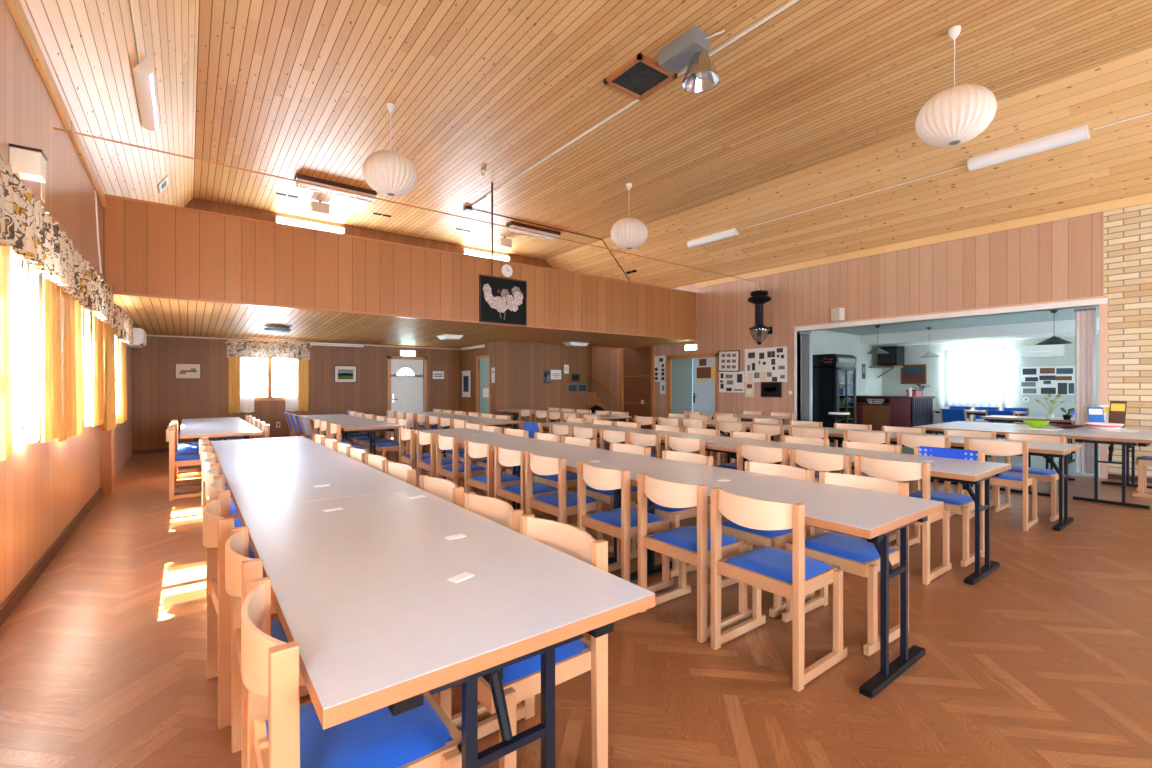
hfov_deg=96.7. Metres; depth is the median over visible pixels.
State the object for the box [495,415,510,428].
dining chair
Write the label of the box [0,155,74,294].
valance
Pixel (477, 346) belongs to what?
tube light
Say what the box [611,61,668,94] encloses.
grille
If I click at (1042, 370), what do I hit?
photograph
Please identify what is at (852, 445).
dining chair
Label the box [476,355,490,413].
door
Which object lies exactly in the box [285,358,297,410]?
curtain
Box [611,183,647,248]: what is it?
pendant lamp
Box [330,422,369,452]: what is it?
dining chair
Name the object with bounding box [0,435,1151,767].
floor
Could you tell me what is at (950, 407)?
dining chair
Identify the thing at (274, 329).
ceiling lamp
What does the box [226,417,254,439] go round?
dining chair
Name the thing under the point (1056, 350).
air conditioner
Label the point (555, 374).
notice
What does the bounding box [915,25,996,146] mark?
pendant lamp
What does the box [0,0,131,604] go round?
wall
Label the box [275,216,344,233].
ceiling light
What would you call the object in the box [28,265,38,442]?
curtain
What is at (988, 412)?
dining chair
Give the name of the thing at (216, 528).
dining chair
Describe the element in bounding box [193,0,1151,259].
ceiling
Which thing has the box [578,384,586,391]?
picture frame
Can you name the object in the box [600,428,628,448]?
dining chair
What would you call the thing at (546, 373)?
notice board
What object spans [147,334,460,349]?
trim
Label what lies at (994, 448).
dining chair
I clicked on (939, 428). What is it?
folding table
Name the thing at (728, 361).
picture frame
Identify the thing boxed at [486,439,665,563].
folding table
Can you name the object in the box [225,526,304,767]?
dining chair
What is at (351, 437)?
dining chair
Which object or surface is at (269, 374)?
window
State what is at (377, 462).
dining chair
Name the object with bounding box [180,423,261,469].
folding table
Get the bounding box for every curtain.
[0,245,11,460]
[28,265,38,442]
[41,277,61,442]
[58,287,82,441]
[85,309,89,426]
[91,313,104,426]
[104,324,115,431]
[115,336,117,423]
[118,340,126,423]
[228,357,239,412]
[240,357,253,412]
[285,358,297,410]
[298,359,308,411]
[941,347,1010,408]
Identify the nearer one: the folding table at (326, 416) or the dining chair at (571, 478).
the dining chair at (571, 478)
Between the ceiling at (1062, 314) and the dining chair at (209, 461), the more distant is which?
the ceiling at (1062, 314)
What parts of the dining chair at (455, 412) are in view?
backrest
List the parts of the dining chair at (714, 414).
backrest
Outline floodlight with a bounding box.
[659,26,724,92]
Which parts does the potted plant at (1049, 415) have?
pot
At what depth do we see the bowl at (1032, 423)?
6.75 m
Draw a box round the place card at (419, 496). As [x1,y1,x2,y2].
[408,495,425,498]
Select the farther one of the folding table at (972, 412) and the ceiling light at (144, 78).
the folding table at (972, 412)
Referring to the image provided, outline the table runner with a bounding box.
[999,416,1060,418]
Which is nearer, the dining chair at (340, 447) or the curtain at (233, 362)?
the dining chair at (340, 447)
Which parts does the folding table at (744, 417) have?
frame rail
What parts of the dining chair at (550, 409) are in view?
backrest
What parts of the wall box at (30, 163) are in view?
lid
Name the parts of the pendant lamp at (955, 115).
cord, lamp shade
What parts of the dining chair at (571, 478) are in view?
seat, seat frame, leg, backrest, leg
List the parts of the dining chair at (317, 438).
backrest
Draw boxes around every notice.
[433,371,443,378]
[491,368,494,382]
[551,370,560,378]
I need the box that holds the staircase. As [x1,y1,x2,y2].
[587,392,610,423]
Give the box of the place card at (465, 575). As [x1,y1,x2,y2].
[448,572,473,582]
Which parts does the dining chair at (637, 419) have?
backrest, leg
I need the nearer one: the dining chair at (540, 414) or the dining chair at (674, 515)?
the dining chair at (674, 515)
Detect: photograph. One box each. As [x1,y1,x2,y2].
[338,369,352,374]
[338,374,352,378]
[463,376,468,391]
[569,385,575,390]
[579,385,585,390]
[697,367,710,377]
[699,359,705,365]
[737,374,741,382]
[748,352,754,357]
[748,373,752,381]
[759,353,763,358]
[760,372,765,380]
[765,387,775,391]
[903,368,923,373]
[903,374,923,379]
[1021,382,1035,386]
[1023,368,1035,374]
[1023,388,1035,393]
[1025,377,1037,380]
[1039,375,1054,379]
[1040,368,1054,373]
[1041,388,1055,393]
[1055,376,1071,379]
[1056,368,1072,373]
[1058,383,1066,393]
[1069,383,1073,393]
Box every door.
[388,356,426,438]
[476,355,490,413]
[624,347,650,428]
[667,353,717,426]
[693,357,714,419]
[800,332,812,421]
[1074,308,1096,473]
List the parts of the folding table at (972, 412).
frame rail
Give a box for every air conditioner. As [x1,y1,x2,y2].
[126,328,146,347]
[1020,344,1064,357]
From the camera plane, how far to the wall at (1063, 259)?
9.42 m
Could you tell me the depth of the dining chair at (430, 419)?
8.51 m
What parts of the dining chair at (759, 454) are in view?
leg, backrest, leg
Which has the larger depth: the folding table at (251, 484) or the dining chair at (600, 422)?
the dining chair at (600, 422)
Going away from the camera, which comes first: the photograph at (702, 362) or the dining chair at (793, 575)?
the dining chair at (793, 575)
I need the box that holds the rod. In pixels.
[53,127,768,284]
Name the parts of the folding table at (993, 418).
frame rail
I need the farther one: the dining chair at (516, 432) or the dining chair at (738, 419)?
the dining chair at (738, 419)
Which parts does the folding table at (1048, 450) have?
frame rail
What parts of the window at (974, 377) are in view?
rod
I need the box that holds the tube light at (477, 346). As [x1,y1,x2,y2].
[461,344,484,349]
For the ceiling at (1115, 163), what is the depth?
8.16 m
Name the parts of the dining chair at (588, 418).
backrest, leg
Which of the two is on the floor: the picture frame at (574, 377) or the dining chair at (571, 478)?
the dining chair at (571, 478)
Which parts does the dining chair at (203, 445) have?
backrest, leg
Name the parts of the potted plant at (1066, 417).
pot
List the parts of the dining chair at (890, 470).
leg, backrest, leg, seat frame, leg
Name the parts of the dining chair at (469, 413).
backrest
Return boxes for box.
[9,143,47,202]
[294,174,376,196]
[506,221,559,235]
[906,390,921,395]
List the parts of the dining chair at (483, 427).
seat frame, seat, leg, backrest, leg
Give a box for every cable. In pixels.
[94,190,101,272]
[463,196,629,280]
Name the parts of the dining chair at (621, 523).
leg, backrest, leg, seat, seat frame, leg, leg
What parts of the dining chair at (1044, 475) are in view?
leg, leg, seat frame, seat, backrest, leg, leg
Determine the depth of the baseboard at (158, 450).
9.69 m
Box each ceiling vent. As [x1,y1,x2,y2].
[158,176,168,192]
[276,193,297,198]
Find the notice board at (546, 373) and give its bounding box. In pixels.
[544,371,549,382]
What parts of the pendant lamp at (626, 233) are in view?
lamp shade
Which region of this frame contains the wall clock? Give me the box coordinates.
[501,265,512,276]
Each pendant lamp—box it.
[363,103,417,196]
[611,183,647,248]
[867,325,887,353]
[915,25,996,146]
[920,327,938,356]
[1036,310,1071,344]
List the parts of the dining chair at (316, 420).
backrest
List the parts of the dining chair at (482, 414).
backrest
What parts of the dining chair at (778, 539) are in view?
leg, seat, seat frame, leg, backrest, leg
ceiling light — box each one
[133,57,159,130]
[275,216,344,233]
[296,178,374,202]
[463,249,509,260]
[507,225,558,240]
[687,228,738,247]
[967,124,1089,171]
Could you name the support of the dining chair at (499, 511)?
on the floor
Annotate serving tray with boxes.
[1012,425,1062,430]
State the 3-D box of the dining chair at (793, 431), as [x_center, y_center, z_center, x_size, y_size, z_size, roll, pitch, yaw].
[2.933,0.905,6.276,0.464,0.790,0.460,0,0,-39]
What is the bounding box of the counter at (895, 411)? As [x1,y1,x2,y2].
[856,395,934,433]
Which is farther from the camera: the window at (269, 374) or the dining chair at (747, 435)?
the window at (269, 374)
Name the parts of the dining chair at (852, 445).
leg, backrest, leg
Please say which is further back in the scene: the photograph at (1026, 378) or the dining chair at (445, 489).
the photograph at (1026, 378)
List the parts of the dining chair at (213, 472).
backrest, leg, leg, seat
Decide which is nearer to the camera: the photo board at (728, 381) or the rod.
the rod
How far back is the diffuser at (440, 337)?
10.78 m
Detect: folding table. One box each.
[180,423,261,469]
[181,417,247,462]
[211,436,338,464]
[220,453,416,516]
[240,488,654,767]
[297,414,366,438]
[324,419,403,454]
[410,412,465,428]
[415,428,537,504]
[442,416,519,426]
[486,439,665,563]
[497,409,562,428]
[541,422,650,443]
[558,412,631,444]
[603,459,943,698]
[631,429,776,519]
[632,417,751,463]
[702,412,789,440]
[732,442,1010,584]
[746,422,875,474]
[875,431,1081,530]
[913,421,1013,486]
[932,409,1026,422]
[979,424,1086,496]
[980,415,1074,463]
[1059,427,1151,508]
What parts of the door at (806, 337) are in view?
panel, panel, panel, panel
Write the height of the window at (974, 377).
1.488 m
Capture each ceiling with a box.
[19,0,198,206]
[114,295,687,348]
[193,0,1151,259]
[545,47,1151,287]
[824,306,1098,334]
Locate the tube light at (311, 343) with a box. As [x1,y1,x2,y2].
[308,342,362,346]
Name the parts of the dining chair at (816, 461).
leg, backrest, leg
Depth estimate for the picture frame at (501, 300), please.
9.55 m
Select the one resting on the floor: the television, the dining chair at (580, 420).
the dining chair at (580, 420)
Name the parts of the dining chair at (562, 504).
leg, backrest, leg, seat frame, seat, leg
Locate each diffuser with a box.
[136,73,159,129]
[438,336,460,339]
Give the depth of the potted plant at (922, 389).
11.89 m
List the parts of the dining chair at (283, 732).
leg, backrest, leg, seat frame, seat, leg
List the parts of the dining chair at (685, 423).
backrest, leg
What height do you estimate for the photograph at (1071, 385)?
0.230 m
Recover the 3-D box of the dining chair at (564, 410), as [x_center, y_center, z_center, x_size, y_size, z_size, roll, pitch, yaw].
[-0.320,0.905,10.935,0.464,0.790,0.460,0,0,-36]
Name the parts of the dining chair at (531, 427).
backrest, leg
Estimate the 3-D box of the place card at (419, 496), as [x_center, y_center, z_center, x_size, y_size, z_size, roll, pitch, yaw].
[-0.807,0.568,2.601,0.076,0.002,0.038,0,0,-43]
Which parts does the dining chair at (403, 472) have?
leg, backrest, leg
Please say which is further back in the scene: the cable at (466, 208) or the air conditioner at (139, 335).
the cable at (466, 208)
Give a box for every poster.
[462,371,469,396]
[660,382,665,393]
[745,382,753,396]
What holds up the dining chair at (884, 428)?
on the floor
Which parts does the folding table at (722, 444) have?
frame rail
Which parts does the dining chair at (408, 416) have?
backrest, leg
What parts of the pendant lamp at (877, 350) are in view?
lamp shade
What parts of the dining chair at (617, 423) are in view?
backrest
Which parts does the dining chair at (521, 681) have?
leg, leg, leg, seat frame, seat, backrest, leg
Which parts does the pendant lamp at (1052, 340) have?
lamp shade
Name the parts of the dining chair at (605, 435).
leg, backrest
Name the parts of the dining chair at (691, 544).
leg, backrest, leg, seat, seat frame, leg, leg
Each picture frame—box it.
[175,363,200,378]
[334,365,356,382]
[479,274,526,325]
[563,364,569,373]
[568,384,576,391]
[570,373,580,381]
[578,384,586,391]
[718,350,739,371]
[761,382,781,397]
[862,364,864,378]
[901,364,925,383]
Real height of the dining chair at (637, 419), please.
0.790 m
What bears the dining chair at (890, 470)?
on the floor
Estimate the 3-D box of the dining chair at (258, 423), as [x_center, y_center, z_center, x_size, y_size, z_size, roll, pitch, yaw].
[-4.520,0.905,6.988,0.464,0.790,0.460,0,0,-38]
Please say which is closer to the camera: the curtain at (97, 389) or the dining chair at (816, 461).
the dining chair at (816, 461)
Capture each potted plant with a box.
[913,383,929,395]
[1035,394,1064,418]
[1061,407,1074,419]
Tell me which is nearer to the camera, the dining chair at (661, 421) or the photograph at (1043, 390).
the dining chair at (661, 421)
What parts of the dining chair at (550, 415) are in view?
leg, backrest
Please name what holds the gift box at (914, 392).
on the counter at (895, 411)
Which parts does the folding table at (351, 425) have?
frame rail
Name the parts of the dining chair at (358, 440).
seat frame, seat, backrest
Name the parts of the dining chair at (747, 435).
seat, leg, backrest, leg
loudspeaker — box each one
[310,200,329,216]
[497,236,511,248]
[831,308,844,320]
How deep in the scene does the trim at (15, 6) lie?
3.74 m
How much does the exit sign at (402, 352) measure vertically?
0.140 m
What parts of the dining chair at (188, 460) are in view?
backrest, leg, seat, seat frame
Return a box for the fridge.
[813,354,856,441]
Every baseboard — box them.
[0,488,101,626]
[132,435,383,454]
[1108,474,1151,482]
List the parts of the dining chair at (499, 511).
leg, leg, backrest, leg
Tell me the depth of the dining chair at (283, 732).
1.19 m
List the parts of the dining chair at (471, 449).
leg, backrest, leg, seat frame, seat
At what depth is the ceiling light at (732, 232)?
11.07 m
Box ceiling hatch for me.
[604,53,676,100]
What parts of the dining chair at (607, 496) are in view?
seat, seat frame, leg, leg, backrest, leg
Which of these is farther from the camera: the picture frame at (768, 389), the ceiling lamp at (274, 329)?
the picture frame at (768, 389)
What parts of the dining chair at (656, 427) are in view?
seat, backrest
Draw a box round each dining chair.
[166,428,201,500]
[167,425,201,488]
[170,422,201,481]
[171,420,201,475]
[199,437,222,517]
[200,441,227,507]
[201,447,232,505]
[203,456,239,517]
[203,498,308,728]
[206,465,242,527]
[209,477,255,558]
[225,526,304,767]
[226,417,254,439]
[241,576,461,767]
[252,419,259,438]
[256,421,264,438]
[261,423,269,437]
[284,412,313,436]
[288,413,318,436]
[294,415,325,437]
[300,416,335,440]
[313,434,326,444]
[314,418,348,441]
[320,420,356,444]
[323,438,337,450]
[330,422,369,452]
[334,411,355,441]
[335,412,364,444]
[335,442,351,455]
[345,414,374,447]
[348,447,367,463]
[353,416,385,454]
[362,417,396,462]
[365,453,389,472]
[372,419,410,465]
[385,461,415,486]
[386,410,411,440]
[395,411,422,453]
[399,427,444,486]
[405,412,424,454]
[416,414,426,453]
[417,430,463,487]
[419,409,442,429]
[420,475,463,507]
[427,415,458,452]
[428,492,522,728]
[431,410,453,429]
[436,434,486,495]
[437,514,607,767]
[438,417,461,449]
[442,411,465,450]
[442,423,480,485]
[452,418,476,464]
[458,425,501,494]
[462,412,480,448]
[463,413,494,448]
[464,439,520,499]
[477,428,528,502]
[494,445,557,514]
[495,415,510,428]
[506,432,562,513]
[519,409,545,432]
[521,421,543,437]
[525,451,602,539]
[533,436,595,526]
[534,410,546,432]
[547,411,561,433]
[548,407,560,410]
[549,423,572,471]
[561,408,574,411]
[562,412,591,439]
[566,417,585,435]
[570,426,596,488]
[576,409,590,439]
[577,461,673,591]
[582,414,599,442]
[586,442,650,551]
[592,419,614,448]
[595,410,610,414]
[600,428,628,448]
[605,421,640,449]
[611,411,628,421]
[627,431,660,501]
[630,450,712,577]
[633,425,683,486]
[634,416,670,451]
[638,473,751,642]
[658,417,695,453]
[665,435,723,515]
[668,413,687,450]
[680,419,721,464]
[682,411,712,451]
[685,427,719,465]
[688,414,710,455]
[708,461,814,616]
[711,487,846,691]
[713,413,741,456]
[715,416,740,463]
[715,431,769,469]
[716,421,745,432]
[737,443,805,525]
[742,411,763,421]
[750,423,798,467]
[753,418,781,441]
[769,412,793,436]
[782,435,828,482]
[782,471,908,655]
[789,420,822,438]
[789,426,841,473]
[790,448,851,535]
[828,441,900,541]
[834,423,871,476]
[844,430,889,444]
[855,455,951,584]
[870,426,925,492]
[894,446,984,566]
[897,433,962,515]
[934,429,995,506]
[940,408,966,434]
[945,406,971,422]
[964,438,1037,530]
[973,407,999,438]
[985,410,1015,423]
[993,433,1064,521]
[997,407,1028,438]
[1066,411,1074,442]
[1133,456,1151,497]
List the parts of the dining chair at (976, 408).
backrest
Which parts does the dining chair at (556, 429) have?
leg, backrest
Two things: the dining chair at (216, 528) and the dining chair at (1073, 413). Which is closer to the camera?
the dining chair at (216, 528)
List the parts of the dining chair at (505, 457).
leg, backrest, leg, seat frame, seat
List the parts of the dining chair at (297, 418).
backrest, leg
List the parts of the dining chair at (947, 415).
leg, backrest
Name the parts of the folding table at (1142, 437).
frame rail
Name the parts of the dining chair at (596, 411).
backrest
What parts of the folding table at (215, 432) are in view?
frame rail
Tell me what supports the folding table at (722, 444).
on the floor
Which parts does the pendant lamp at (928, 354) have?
lamp shade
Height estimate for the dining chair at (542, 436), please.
0.790 m
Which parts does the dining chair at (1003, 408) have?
backrest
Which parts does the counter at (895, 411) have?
panel, panel, panel, ribbed panel, ribbed panel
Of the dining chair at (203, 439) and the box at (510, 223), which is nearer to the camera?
the dining chair at (203, 439)
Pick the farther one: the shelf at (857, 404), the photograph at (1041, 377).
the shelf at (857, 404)
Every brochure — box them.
[1087,407,1103,422]
[1100,405,1109,422]
[1108,401,1126,427]
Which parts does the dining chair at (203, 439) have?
backrest, leg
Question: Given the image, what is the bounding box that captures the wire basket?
[867,399,884,403]
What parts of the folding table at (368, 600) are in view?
frame rail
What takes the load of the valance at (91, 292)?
attached to the window
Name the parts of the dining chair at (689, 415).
backrest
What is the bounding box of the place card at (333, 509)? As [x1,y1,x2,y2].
[323,507,342,511]
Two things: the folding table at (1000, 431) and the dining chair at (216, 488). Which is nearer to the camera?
the dining chair at (216, 488)
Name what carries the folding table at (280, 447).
on the floor
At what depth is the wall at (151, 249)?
7.82 m
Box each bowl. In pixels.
[1023,420,1049,427]
[1049,424,1084,428]
[1084,422,1123,429]
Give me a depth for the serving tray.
6.62 m
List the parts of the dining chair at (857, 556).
leg, leg, seat frame, seat, backrest, leg, leg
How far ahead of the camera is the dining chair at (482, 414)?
9.10 m
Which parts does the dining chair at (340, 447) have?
leg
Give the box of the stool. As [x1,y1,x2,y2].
[828,412,849,447]
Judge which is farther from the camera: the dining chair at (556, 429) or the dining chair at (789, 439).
the dining chair at (556, 429)
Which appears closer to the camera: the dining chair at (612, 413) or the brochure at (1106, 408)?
the brochure at (1106, 408)
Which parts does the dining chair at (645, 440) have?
leg, backrest, leg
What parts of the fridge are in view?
door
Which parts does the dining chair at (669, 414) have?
backrest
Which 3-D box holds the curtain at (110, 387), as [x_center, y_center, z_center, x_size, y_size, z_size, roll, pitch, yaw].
[-5.450,-0.077,5.988,0.056,1.206,0.690,0,0,-37]
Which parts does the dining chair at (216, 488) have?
backrest, leg, leg, seat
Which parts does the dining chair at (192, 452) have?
leg, seat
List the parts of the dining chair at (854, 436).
leg, leg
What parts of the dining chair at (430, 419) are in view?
leg, backrest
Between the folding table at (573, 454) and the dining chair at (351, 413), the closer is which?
the folding table at (573, 454)
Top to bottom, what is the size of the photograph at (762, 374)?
0.213 m
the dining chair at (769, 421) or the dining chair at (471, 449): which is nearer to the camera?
the dining chair at (471, 449)
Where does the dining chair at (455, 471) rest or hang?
on the floor
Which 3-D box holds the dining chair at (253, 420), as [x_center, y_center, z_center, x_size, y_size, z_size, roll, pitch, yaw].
[-4.858,0.905,7.423,0.464,0.790,0.460,0,0,-37]
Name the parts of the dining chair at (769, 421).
backrest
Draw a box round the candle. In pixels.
[908,388,911,396]
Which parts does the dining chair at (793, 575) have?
leg, backrest, leg, seat, seat frame, leg, leg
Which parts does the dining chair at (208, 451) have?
backrest, leg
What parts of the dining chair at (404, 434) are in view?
leg, backrest, leg, seat, seat frame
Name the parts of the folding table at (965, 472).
frame rail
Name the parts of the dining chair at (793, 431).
leg, backrest, leg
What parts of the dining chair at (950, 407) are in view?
backrest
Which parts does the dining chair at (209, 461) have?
backrest, leg, seat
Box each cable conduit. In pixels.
[129,0,140,63]
[486,0,798,195]
[739,112,1151,229]
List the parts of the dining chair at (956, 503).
leg, leg, seat, seat frame, leg, leg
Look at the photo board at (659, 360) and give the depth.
13.86 m
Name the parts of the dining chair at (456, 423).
backrest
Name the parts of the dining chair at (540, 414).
leg, backrest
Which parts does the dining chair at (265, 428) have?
backrest, leg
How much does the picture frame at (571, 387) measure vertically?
0.210 m
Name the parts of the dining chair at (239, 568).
backrest, leg, leg, seat frame, seat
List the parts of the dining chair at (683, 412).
backrest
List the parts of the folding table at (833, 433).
frame rail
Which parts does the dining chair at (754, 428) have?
backrest, leg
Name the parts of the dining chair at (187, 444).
seat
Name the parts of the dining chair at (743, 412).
backrest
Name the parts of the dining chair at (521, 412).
leg, backrest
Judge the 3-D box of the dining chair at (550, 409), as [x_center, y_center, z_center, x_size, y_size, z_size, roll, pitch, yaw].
[-0.625,0.905,11.354,0.464,0.790,0.460,0,0,-37]
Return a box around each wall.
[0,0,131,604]
[103,194,695,340]
[132,197,591,449]
[461,341,499,415]
[500,341,586,433]
[592,212,1103,440]
[811,330,881,395]
[882,335,1098,445]
[1104,203,1151,477]
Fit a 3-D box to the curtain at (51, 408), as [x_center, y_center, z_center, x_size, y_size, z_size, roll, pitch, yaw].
[-3.494,-0.192,3.412,0.056,1.116,0.440,0,0,-37]
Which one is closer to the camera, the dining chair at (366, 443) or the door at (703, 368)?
the dining chair at (366, 443)
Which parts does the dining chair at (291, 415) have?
leg, backrest, leg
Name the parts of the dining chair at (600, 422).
backrest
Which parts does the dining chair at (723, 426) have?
leg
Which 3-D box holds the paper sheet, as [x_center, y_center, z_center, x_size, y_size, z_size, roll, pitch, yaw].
[6.779,0.566,6.451,0.480,0.006,0.400,0,0,-37]
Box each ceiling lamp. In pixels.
[264,326,291,332]
[437,334,462,339]
[563,342,588,346]
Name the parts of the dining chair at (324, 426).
backrest, leg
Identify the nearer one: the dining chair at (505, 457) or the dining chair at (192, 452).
the dining chair at (505, 457)
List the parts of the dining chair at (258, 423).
backrest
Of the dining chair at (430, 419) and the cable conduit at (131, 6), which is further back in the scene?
the dining chair at (430, 419)
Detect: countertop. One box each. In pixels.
[856,395,886,397]
[887,396,934,398]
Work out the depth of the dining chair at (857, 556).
2.67 m
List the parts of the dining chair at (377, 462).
leg, backrest, leg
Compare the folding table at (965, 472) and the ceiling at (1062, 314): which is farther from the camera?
the ceiling at (1062, 314)
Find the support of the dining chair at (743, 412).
on the floor
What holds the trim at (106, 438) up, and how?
attached to the wall at (44, 487)
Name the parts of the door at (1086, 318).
panel, panel, panel, panel, rail, panel, panel, panel, panel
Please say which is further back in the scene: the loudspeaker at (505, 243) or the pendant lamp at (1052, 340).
the loudspeaker at (505, 243)
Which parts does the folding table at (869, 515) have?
frame rail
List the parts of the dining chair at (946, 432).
leg, leg, backrest, leg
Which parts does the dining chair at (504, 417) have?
backrest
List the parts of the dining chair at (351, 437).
seat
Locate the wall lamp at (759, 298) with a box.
[748,284,771,344]
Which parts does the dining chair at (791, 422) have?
backrest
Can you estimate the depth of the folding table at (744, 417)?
9.22 m
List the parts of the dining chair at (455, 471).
leg, backrest, leg, seat frame, seat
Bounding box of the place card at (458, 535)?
[445,534,465,539]
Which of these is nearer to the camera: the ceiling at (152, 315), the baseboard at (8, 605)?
the baseboard at (8, 605)
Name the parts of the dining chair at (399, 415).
backrest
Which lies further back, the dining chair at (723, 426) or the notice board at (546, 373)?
the notice board at (546, 373)
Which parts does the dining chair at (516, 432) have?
seat frame, backrest, leg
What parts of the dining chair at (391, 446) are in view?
leg, seat frame, seat, leg, backrest, leg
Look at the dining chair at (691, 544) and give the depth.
2.77 m
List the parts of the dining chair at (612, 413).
backrest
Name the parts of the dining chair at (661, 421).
backrest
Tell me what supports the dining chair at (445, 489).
on the floor
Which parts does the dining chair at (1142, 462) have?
leg, seat frame, seat, leg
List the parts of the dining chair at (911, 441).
leg, leg, backrest, leg, leg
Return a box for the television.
[878,346,904,365]
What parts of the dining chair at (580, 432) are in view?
leg, backrest, leg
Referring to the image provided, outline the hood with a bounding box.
[748,290,770,303]
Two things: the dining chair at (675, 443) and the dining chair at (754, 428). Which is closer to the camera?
the dining chair at (675, 443)
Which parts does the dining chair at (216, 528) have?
leg, backrest, leg, seat frame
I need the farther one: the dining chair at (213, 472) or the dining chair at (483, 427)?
the dining chair at (483, 427)
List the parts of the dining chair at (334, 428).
backrest, leg, seat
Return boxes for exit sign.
[400,350,415,356]
[685,344,697,350]
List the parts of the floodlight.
bulb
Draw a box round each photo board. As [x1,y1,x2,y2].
[655,356,664,381]
[719,371,744,392]
[745,346,786,381]
[1021,366,1074,394]
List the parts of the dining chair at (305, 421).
leg, backrest, leg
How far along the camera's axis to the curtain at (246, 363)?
10.58 m
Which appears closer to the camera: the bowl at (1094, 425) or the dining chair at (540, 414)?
the bowl at (1094, 425)
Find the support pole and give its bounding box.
[491,182,492,275]
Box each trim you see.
[5,0,105,206]
[100,284,113,494]
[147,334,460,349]
[620,350,623,421]
[651,346,654,428]
[696,192,1151,288]
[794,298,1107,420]
[861,318,1098,346]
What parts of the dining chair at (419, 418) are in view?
leg, backrest, leg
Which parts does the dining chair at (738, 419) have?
backrest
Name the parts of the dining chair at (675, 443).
leg, backrest, leg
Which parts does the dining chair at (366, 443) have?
seat frame, seat, leg, backrest, leg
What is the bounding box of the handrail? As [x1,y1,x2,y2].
[591,375,619,400]
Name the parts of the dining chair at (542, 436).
seat frame, backrest, leg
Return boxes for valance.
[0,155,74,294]
[68,249,112,323]
[113,303,133,345]
[225,339,311,359]
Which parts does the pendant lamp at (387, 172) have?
lamp shade, cord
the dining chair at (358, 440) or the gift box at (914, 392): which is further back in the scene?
the gift box at (914, 392)
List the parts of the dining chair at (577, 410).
backrest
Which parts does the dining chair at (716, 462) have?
backrest, leg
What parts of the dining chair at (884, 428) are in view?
backrest, leg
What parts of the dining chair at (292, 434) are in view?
leg, backrest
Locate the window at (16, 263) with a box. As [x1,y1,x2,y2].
[10,251,27,441]
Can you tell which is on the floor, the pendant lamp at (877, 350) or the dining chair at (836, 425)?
the dining chair at (836, 425)
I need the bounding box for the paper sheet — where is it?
[1089,429,1139,431]
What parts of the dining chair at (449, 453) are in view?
seat frame, seat, backrest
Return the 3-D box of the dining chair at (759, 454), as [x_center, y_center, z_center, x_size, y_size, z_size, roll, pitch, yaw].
[1.708,0.905,4.425,0.464,0.790,0.460,0,0,-38]
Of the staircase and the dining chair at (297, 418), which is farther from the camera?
the staircase
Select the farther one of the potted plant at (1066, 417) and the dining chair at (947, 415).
the dining chair at (947, 415)
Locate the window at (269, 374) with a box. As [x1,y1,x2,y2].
[254,359,284,400]
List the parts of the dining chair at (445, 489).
leg, backrest, leg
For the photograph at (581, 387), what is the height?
0.147 m
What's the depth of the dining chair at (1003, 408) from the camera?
11.46 m
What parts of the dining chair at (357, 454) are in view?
leg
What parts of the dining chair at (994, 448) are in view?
leg, backrest, seat, seat frame, leg, leg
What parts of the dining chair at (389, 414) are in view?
backrest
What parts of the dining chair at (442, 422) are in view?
leg, backrest, leg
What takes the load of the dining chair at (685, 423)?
on the floor
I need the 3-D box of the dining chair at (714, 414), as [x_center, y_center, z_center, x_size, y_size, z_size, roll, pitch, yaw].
[2.825,0.905,9.364,0.464,0.790,0.460,0,0,-37]
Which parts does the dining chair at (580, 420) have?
backrest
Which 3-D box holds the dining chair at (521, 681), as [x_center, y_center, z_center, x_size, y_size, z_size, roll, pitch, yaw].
[-0.196,0.905,1.729,0.464,0.790,0.460,0,0,-38]
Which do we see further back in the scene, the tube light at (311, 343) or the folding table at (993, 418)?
the tube light at (311, 343)
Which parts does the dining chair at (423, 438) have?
leg, backrest, leg, seat frame, seat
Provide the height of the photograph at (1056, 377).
0.090 m
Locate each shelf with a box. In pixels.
[856,403,889,405]
[869,366,902,377]
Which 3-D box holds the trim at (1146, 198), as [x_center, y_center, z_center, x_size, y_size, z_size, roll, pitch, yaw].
[6.622,-2.485,8.121,0.028,0.130,11.930,0,0,-37]
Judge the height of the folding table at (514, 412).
0.727 m
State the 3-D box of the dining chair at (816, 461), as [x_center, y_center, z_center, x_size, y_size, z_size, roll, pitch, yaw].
[2.010,0.905,4.033,0.464,0.790,0.460,0,0,-36]
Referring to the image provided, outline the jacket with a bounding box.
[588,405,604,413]
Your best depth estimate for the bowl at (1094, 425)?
6.42 m
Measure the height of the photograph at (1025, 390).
0.115 m
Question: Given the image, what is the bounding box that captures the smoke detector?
[481,169,485,175]
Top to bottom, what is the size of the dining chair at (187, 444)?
0.790 m
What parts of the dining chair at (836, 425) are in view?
leg, backrest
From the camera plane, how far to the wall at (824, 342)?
13.45 m
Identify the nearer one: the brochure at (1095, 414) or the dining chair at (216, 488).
the dining chair at (216, 488)
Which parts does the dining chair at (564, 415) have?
backrest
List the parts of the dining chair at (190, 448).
leg, seat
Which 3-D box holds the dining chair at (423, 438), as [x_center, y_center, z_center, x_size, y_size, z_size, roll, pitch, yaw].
[-1.502,0.905,5.721,0.464,0.790,0.460,0,0,-36]
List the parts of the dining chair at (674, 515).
leg, seat frame, leg, seat, leg, backrest, leg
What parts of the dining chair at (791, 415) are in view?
backrest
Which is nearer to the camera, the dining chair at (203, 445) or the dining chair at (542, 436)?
the dining chair at (203, 445)
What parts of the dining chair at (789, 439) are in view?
backrest, leg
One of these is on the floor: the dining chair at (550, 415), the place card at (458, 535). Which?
the dining chair at (550, 415)
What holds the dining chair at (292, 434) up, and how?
on the floor

